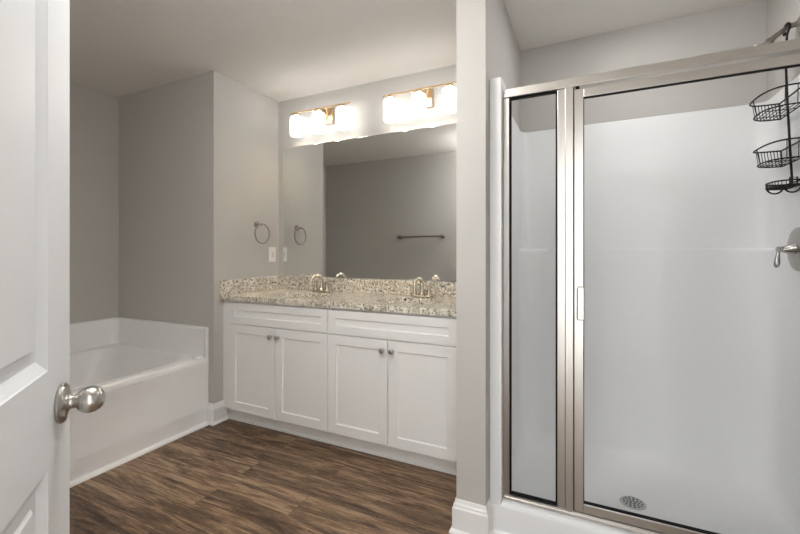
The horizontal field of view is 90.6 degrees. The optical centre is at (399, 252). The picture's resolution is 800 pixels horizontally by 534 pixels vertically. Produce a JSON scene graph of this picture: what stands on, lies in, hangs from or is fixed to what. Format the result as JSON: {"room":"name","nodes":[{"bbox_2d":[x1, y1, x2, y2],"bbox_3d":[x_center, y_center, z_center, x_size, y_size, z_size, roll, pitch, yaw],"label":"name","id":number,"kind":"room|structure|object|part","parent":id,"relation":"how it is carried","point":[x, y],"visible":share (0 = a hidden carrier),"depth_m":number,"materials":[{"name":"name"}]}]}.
{"room":"bathroom","nodes":[
{"label":"bathroom","id":0,"kind":"room"},
{"bbox_2d":[70,81,118,322],"bbox_3d":[-2.681,-0.040,2.467,0.100,2.440,1.678,0,0,25],"label":"wall","id":1,"kind":"structure","parent":0,"point":[94,114],"depth_m":3.05,"materials":[{"name":"grey paint"}]},
{"bbox_2d":[119,71,277,415],"bbox_3d":[-1.669,-0.040,3.321,1.196,2.440,0.732,0,0,25],"label":"wall","id":2,"kind":"structure","parent":0,"point":[198,154],"depth_m":2.94,"materials":[{"name":"grey paint"}]},
{"bbox_2d":[207,400,228,425],"bbox_3d":[-1.279,1.110,2.772,0.073,0.140,0.128,0,0,25],"label":"baseboard","id":3,"kind":"structure","parent":2,"relation":"attached to","point":[216,412],"depth_m":2.74,"materials":[{"name":"white paint"}]},
{"bbox_2d":[254,221,269,243],"bbox_3d":[-1.086,-0.159,3.084,0.060,0.179,0.162,0,0,25],"label":"towel ring","id":4,"kind":"object","parent":2,"relation":"attached to","point":[257,224],"visible":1,"depth_m":3.06,"materials":[{"name":"silver metal"}]},
{"bbox_2d":[269,247,275,261],"bbox_3d":[-1.042,0.012,3.236,0.009,0.120,0.074,0,0,25],"label":"wall plate","id":5,"kind":"object","parent":2,"relation":"attached to","point":[272,250],"visible":1,"depth_m":3.23,"materials":[{"name":"white plastic"}]},
{"bbox_2d":[70,419,455,533],"bbox_3d":[-0.963,1.210,1.038,4.430,0.060,4.250,0,0,25],"label":"floor","id":6,"kind":"structure","parent":0,"point":[230,476],"depth_m":1.96,"materials":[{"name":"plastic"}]},
{"bbox_2d":[70,317,208,487],"bbox_3d":[-2.122,0.848,2.268,1.079,0.665,1.556,0,0,25],"label":"bathtub","id":7,"kind":"object","parent":6,"relation":"on","point":[153,376],"visible":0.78,"depth_m":2.57,"materials":[{"name":"white plastic"}]},
{"bbox_2d":[70,344,205,394],"bbox_3d":[-2.125,0.917,2.264,1.038,0.395,1.508,0,0,25],"label":"basin","id":8,"kind":"object","parent":7,"relation":"in","point":[119,369],"depth_m":2.81,"materials":[{"name":"white ceramic"}]},
{"bbox_3d":[-1.648,1.171,2.038,0.026,0.019,1.508,0,0,25],"label":"trim","id":9,"kind":"part","parent":7,"relation":"part of","materials":[{"name":"white paint"}]},
{"bbox_2d":[223,300,333,443],"bbox_3d":[-0.733,0.755,2.833,0.910,0.848,0.606,0,0,25],"label":"vanity cabinet","id":10,"kind":"object","parent":6,"relation":"on","point":[275,356],"visible":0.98,"depth_m":2.57,"materials":[{"name":"white paint"}]},
{"bbox_3d":[-0.996,0.786,2.669,0.410,0.592,0.020,0,0,25],"label":"cabinet door","id":11,"kind":"part","parent":10,"relation":"part of","materials":[{"name":"white paint"}]},
{"bbox_3d":[-0.809,0.413,2.580,0.825,0.142,0.020,0,0,25],"label":"drawer","id":12,"kind":"part","parent":10,"relation":"part of","materials":[{"name":"white paint"}]},
{"bbox_3d":[-0.621,0.786,2.491,0.410,0.592,0.020,0,0,25],"label":"cabinet door","id":13,"kind":"part","parent":10,"relation":"part of","materials":[{"name":"white paint"}]},
{"bbox_2d":[220,276,455,316],"bbox_3d":[-0.314,0.262,2.647,1.828,0.137,0.586,0,0,25],"label":"countertop","id":14,"kind":"structure","parent":10,"relation":"on","point":[379,295],"depth_m":2.73,"materials":[{"name":"stone"}]},
{"bbox_2d":[310,274,330,291],"bbox_3d":[-0.606,0.224,2.967,0.158,0.138,0.156,0,0,-21],"label":"faucet","id":15,"kind":"object","parent":14,"relation":"on","point":[321,289],"visible":1,"depth_m":2.96,"materials":[{"name":"silver metal"}]},
{"bbox_3d":[-0.650,0.240,3.015,0.060,0.083,0.038,0,0,25],"label":"handle","id":16,"kind":"part","parent":15,"relation":"part of","materials":[{"name":"silver metal"}]},
{"bbox_3d":[-0.617,0.219,2.940,0.046,0.127,0.157,0,0,25],"label":"spout","id":17,"kind":"part","parent":15,"relation":"part of","materials":[{"name":"silver metal"}]},
{"bbox_3d":[-0.594,0.286,2.988,0.156,0.014,0.054,0,0,25],"label":"plate","id":18,"kind":"part","parent":15,"relation":"part of","materials":[{"name":"silver metal"}]},
{"bbox_3d":[-0.537,0.240,2.962,0.060,0.083,0.038,0,0,25],"label":"handle","id":19,"kind":"part","parent":15,"relation":"part of","materials":[{"name":"silver metal"}]},
{"bbox_2d":[409,277,433,297],"bbox_3d":[0.133,0.224,2.616,0.158,0.138,0.156,0,0,-21],"label":"faucet","id":20,"kind":"object","parent":14,"relation":"on","point":[414,293],"visible":1,"depth_m":2.61,"materials":[{"name":"silver metal"}]},
{"bbox_3d":[0.088,0.240,2.664,0.060,0.083,0.038,0,0,25],"label":"handle","id":21,"kind":"part","parent":20,"relation":"part of","materials":[{"name":"silver metal"}]},
{"bbox_3d":[0.122,0.219,2.589,0.046,0.127,0.157,0,0,25],"label":"spout","id":22,"kind":"part","parent":20,"relation":"part of","materials":[{"name":"silver metal"}]},
{"bbox_3d":[0.145,0.286,2.638,0.156,0.014,0.054,0,0,25],"label":"plate","id":23,"kind":"part","parent":20,"relation":"part of","materials":[{"name":"silver metal"}]},
{"bbox_3d":[0.202,0.240,2.611,0.060,0.083,0.038,0,0,25],"label":"handle","id":24,"kind":"part","parent":20,"relation":"part of","materials":[{"name":"silver metal"}]},
{"bbox_2d":[328,308,455,474],"bbox_3d":[0.093,0.755,2.441,0.914,0.848,0.606,0,0,25],"label":"vanity cabinet","id":25,"kind":"object","parent":6,"relation":"on","point":[392,376],"visible":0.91,"depth_m":2.21,"materials":[{"name":"white paint"}]},
{"bbox_3d":[-0.248,0.786,2.314,0.402,0.592,0.020,0,0,25],"label":"cabinet door","id":26,"kind":"part","parent":25,"relation":"part of","materials":[{"name":"white paint"}]},
{"bbox_3d":[-0.064,0.413,2.227,0.809,0.142,0.020,0,0,25],"label":"drawer","id":27,"kind":"part","parent":25,"relation":"part of","materials":[{"name":"white paint"}]},
{"bbox_3d":[0.120,0.786,2.139,0.402,0.592,0.020,0,0,25],"label":"cabinet door","id":28,"kind":"part","parent":25,"relation":"part of","materials":[{"name":"white paint"}]},
{"bbox_2d":[490,74,799,533],"bbox_3d":[1.091,0.219,1.807,1.178,1.922,0.873,0,0,25],"label":"shower surround","id":29,"kind":"object","parent":6,"relation":"on","point":[692,328],"visible":0.9,"depth_m":2.05,"materials":[{"name":"white plastic"}]},
{"bbox_3d":[0.907,1.171,1.420,1.178,0.018,0.015,0,0,25],"label":"trim","id":30,"kind":"part","parent":29,"relation":"part of","materials":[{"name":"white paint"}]},
{"bbox_2d":[503,38,799,533],"bbox_3d":[0.933,0.175,1.464,1.083,1.740,0.058,0,0,25],"label":"shower door frame","id":31,"kind":"structure","parent":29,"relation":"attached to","point":[571,93],"depth_m":1.57,"materials":[{"name":"grey metal"}]},
{"bbox_3d":[0.667,0.183,1.597,0.060,1.683,0.039,0,0,25],"label":"post","id":32,"kind":"part","parent":31,"relation":"part of","materials":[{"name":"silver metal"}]},
{"bbox_3d":[0.708,0.198,1.551,0.028,0.131,0.022,0,0,25],"label":"handle","id":33,"kind":"part","parent":31,"relation":"part of","materials":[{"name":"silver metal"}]},
{"bbox_3d":[0.936,1.035,1.471,1.083,0.020,0.043,0,0,25],"label":"sill","id":34,"kind":"part","parent":31,"relation":"part of","materials":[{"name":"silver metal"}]},
{"bbox_2d":[773,227,799,270],"bbox_3d":[1.600,-0.015,1.643,0.082,0.180,0.180,0,0,25],"label":"shower valve","id":35,"kind":"object","parent":29,"relation":"attached to","point":[792,249],"visible":1,"depth_m":1.63,"materials":[{"name":"grey metal"}]},
{"bbox_3d":[1.572,0.021,1.651,0.028,0.081,0.021,0,0,-31],"label":"lever","id":36,"kind":"part","parent":35,"relation":"part of","materials":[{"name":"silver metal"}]},
{"bbox_2d":[70,0,756,101],"bbox_3d":[-0.665,-1.290,1.666,4.430,0.060,2.860,0,0,25],"label":"ceiling","id":37,"kind":"structure","parent":0,"point":[281,50],"depth_m":2.26,"materials":[{"name":"white paint"}]},
{"bbox_2d":[456,0,519,505],"bbox_3d":[0.495,-0.040,2.073,0.124,2.440,0.930,0,0,25],"label":"wall partition","id":38,"kind":"structure","parent":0,"point":[487,47],"depth_m":1.66,"materials":[{"name":"grey paint"}]},
{"bbox_2d":[449,498,493,533],"bbox_3d":[0.378,1.110,1.827,0.176,0.140,0.436,0,0,25],"label":"baseboard","id":39,"kind":"structure","parent":38,"relation":"attached to","point":[467,517],"depth_m":1.64,"materials":[{"name":"white paint"}]},
{"bbox_2d":[278,0,766,281],"bbox_3d":[0.467,-0.040,2.656,3.234,2.440,0.100,0,0,25],"label":"wall","id":40,"kind":"structure","parent":0,"point":[744,25],"depth_m":2.29,"materials":[{"name":"grey paint"}]},
{"bbox_2d":[290,102,349,137],"bbox_3d":[-0.600,-1.015,3.018,0.550,0.208,0.160,0,0,25],"label":"vanity light","id":41,"kind":"object","parent":40,"relation":"attached to","point":[320,118],"visible":1,"depth_m":2.97,"materials":[{"name":"white glass"}]},
{"bbox_3d":[-0.805,-0.984,3.081,0.097,0.146,0.097,0,0,25],"label":"lamp shade","id":42,"kind":"part","parent":41,"relation":"part of","materials":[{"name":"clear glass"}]},
{"bbox_3d":[-0.613,-0.984,2.990,0.097,0.146,0.097,0,0,25],"label":"lamp shade","id":43,"kind":"part","parent":41,"relation":"part of","materials":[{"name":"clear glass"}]},
{"bbox_3d":[-0.421,-0.984,2.898,0.097,0.146,0.097,0,0,25],"label":"lamp shade","id":44,"kind":"part","parent":41,"relation":"part of","materials":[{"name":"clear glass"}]},
{"bbox_2d":[279,276,455,296],"bbox_3d":[-0.184,0.243,2.898,1.808,0.101,0.020,0,0,25],"label":"backsplash","id":45,"kind":"structure","parent":40,"relation":"attached to","point":[402,287],"depth_m":2.90,"materials":[{"name":"stone"}]},
{"bbox_2d":[283,123,455,280],"bbox_3d":[-0.187,-0.338,2.908,1.721,1.056,0.006,0,0,25],"label":"vanity mirror","id":46,"kind":"object","parent":40,"relation":"attached to","point":[380,206],"visible":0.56,"depth_m":2.91,"materials":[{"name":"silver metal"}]},
{"bbox_2d":[382,81,455,122],"bbox_3d":[0.140,-1.015,2.667,0.550,0.208,0.160,0,0,25],"label":"vanity light","id":47,"kind":"object","parent":40,"relation":"attached to","point":[421,100],"visible":0.98,"depth_m":2.61,"materials":[{"name":"white glass"}]},
{"bbox_3d":[-0.067,-0.984,2.730,0.097,0.146,0.097,0,0,25],"label":"lamp shade","id":48,"kind":"part","parent":47,"relation":"part of","materials":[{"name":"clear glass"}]},
{"bbox_3d":[0.126,-0.984,2.639,0.097,0.146,0.097,0,0,25],"label":"lamp shade","id":49,"kind":"part","parent":47,"relation":"part of","materials":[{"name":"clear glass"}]},
{"bbox_3d":[0.318,-0.984,2.548,0.097,0.146,0.097,0,0,25],"label":"lamp shade","id":50,"kind":"part","parent":47,"relation":"part of","materials":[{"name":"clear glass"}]},
{"bbox_2d":[767,0,799,100],"bbox_3d":[1.295,-0.040,0.747,0.100,2.440,2.640,0,0,25],"label":"wall","id":51,"kind":"structure","parent":0,"point":[779,12],"depth_m":1.82,"materials":[{"name":"grey paint"}]},
{"bbox_2d":[754,16,799,45],"bbox_3d":[1.583,-0.907,1.671,0.173,0.158,0.086,0,0,25],"label":"showerhead","id":52,"kind":"object","parent":51,"relation":"attached to","point":[796,24],"visible":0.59,"depth_m":1.66,"materials":[{"name":"silver metal"}]},
{"bbox_2d":[749,22,799,194],"bbox_3d":[1.588,-0.607,1.676,0.152,0.719,0.255,0,0,25],"label":"shower caddy","id":53,"kind":"object","parent":52,"relation":"hanging from","point":[791,184],"visible":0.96,"depth_m":1.65,"materials":[{"name":"black metal"}]},
{"bbox_2d":[749,82,799,121],"bbox_3d":[1.581,-0.628,1.679,0.136,0.080,0.255,0,0,25],"label":"wire basket","id":54,"kind":"object","parent":53,"relation":"on","point":[787,95],"depth_m":1.66,"materials":[{"name":"black metal"}]},
{"bbox_2d":[753,137,799,167],"bbox_3d":[1.587,-0.417,1.676,0.127,0.079,0.241,0,0,25],"label":"wire basket","id":55,"kind":"object","parent":53,"relation":"on","point":[756,152],"depth_m":1.65,"materials":[{"name":"black metal"}]},
{"bbox_2d":[765,178,799,189],"bbox_3d":[1.605,-0.286,1.668,0.092,0.025,0.154,0,0,25],"label":"soap tray","id":56,"kind":"object","parent":53,"relation":"on","point":[791,184],"depth_m":1.64,"materials":[{"name":"black metal"}]},
{"bbox_3d":[1.605,-0.922,1.665,0.117,0.086,0.032,0,0,22],"label":"arm","id":57,"kind":"part","parent":52,"relation":"part of","materials":[{"name":"silver metal"}]},
{"bbox_3d":[-0.183,-0.040,0.104,2.220,2.440,0.450,0,0,25],"label":"wall","id":58,"kind":"structure","parent":0,"visible":0},
{"bbox_2d":[0,0,105,533],"bbox_3d":[-0.441,0.153,0.357,0.158,2.030,0.771,0,0,-26],"label":"door","id":59,"kind":"structure","parent":58,"relation":"in","point":[37,399],"depth_m":0.58,"materials":[{"name":"white paint"}]},
{"bbox_3d":[-0.542,0.252,0.678,0.062,0.065,0.065,0,0,-26],"label":"knob","id":60,"kind":"part","parent":59,"relation":"part of","materials":[{"name":"silver metal"}]}
]}

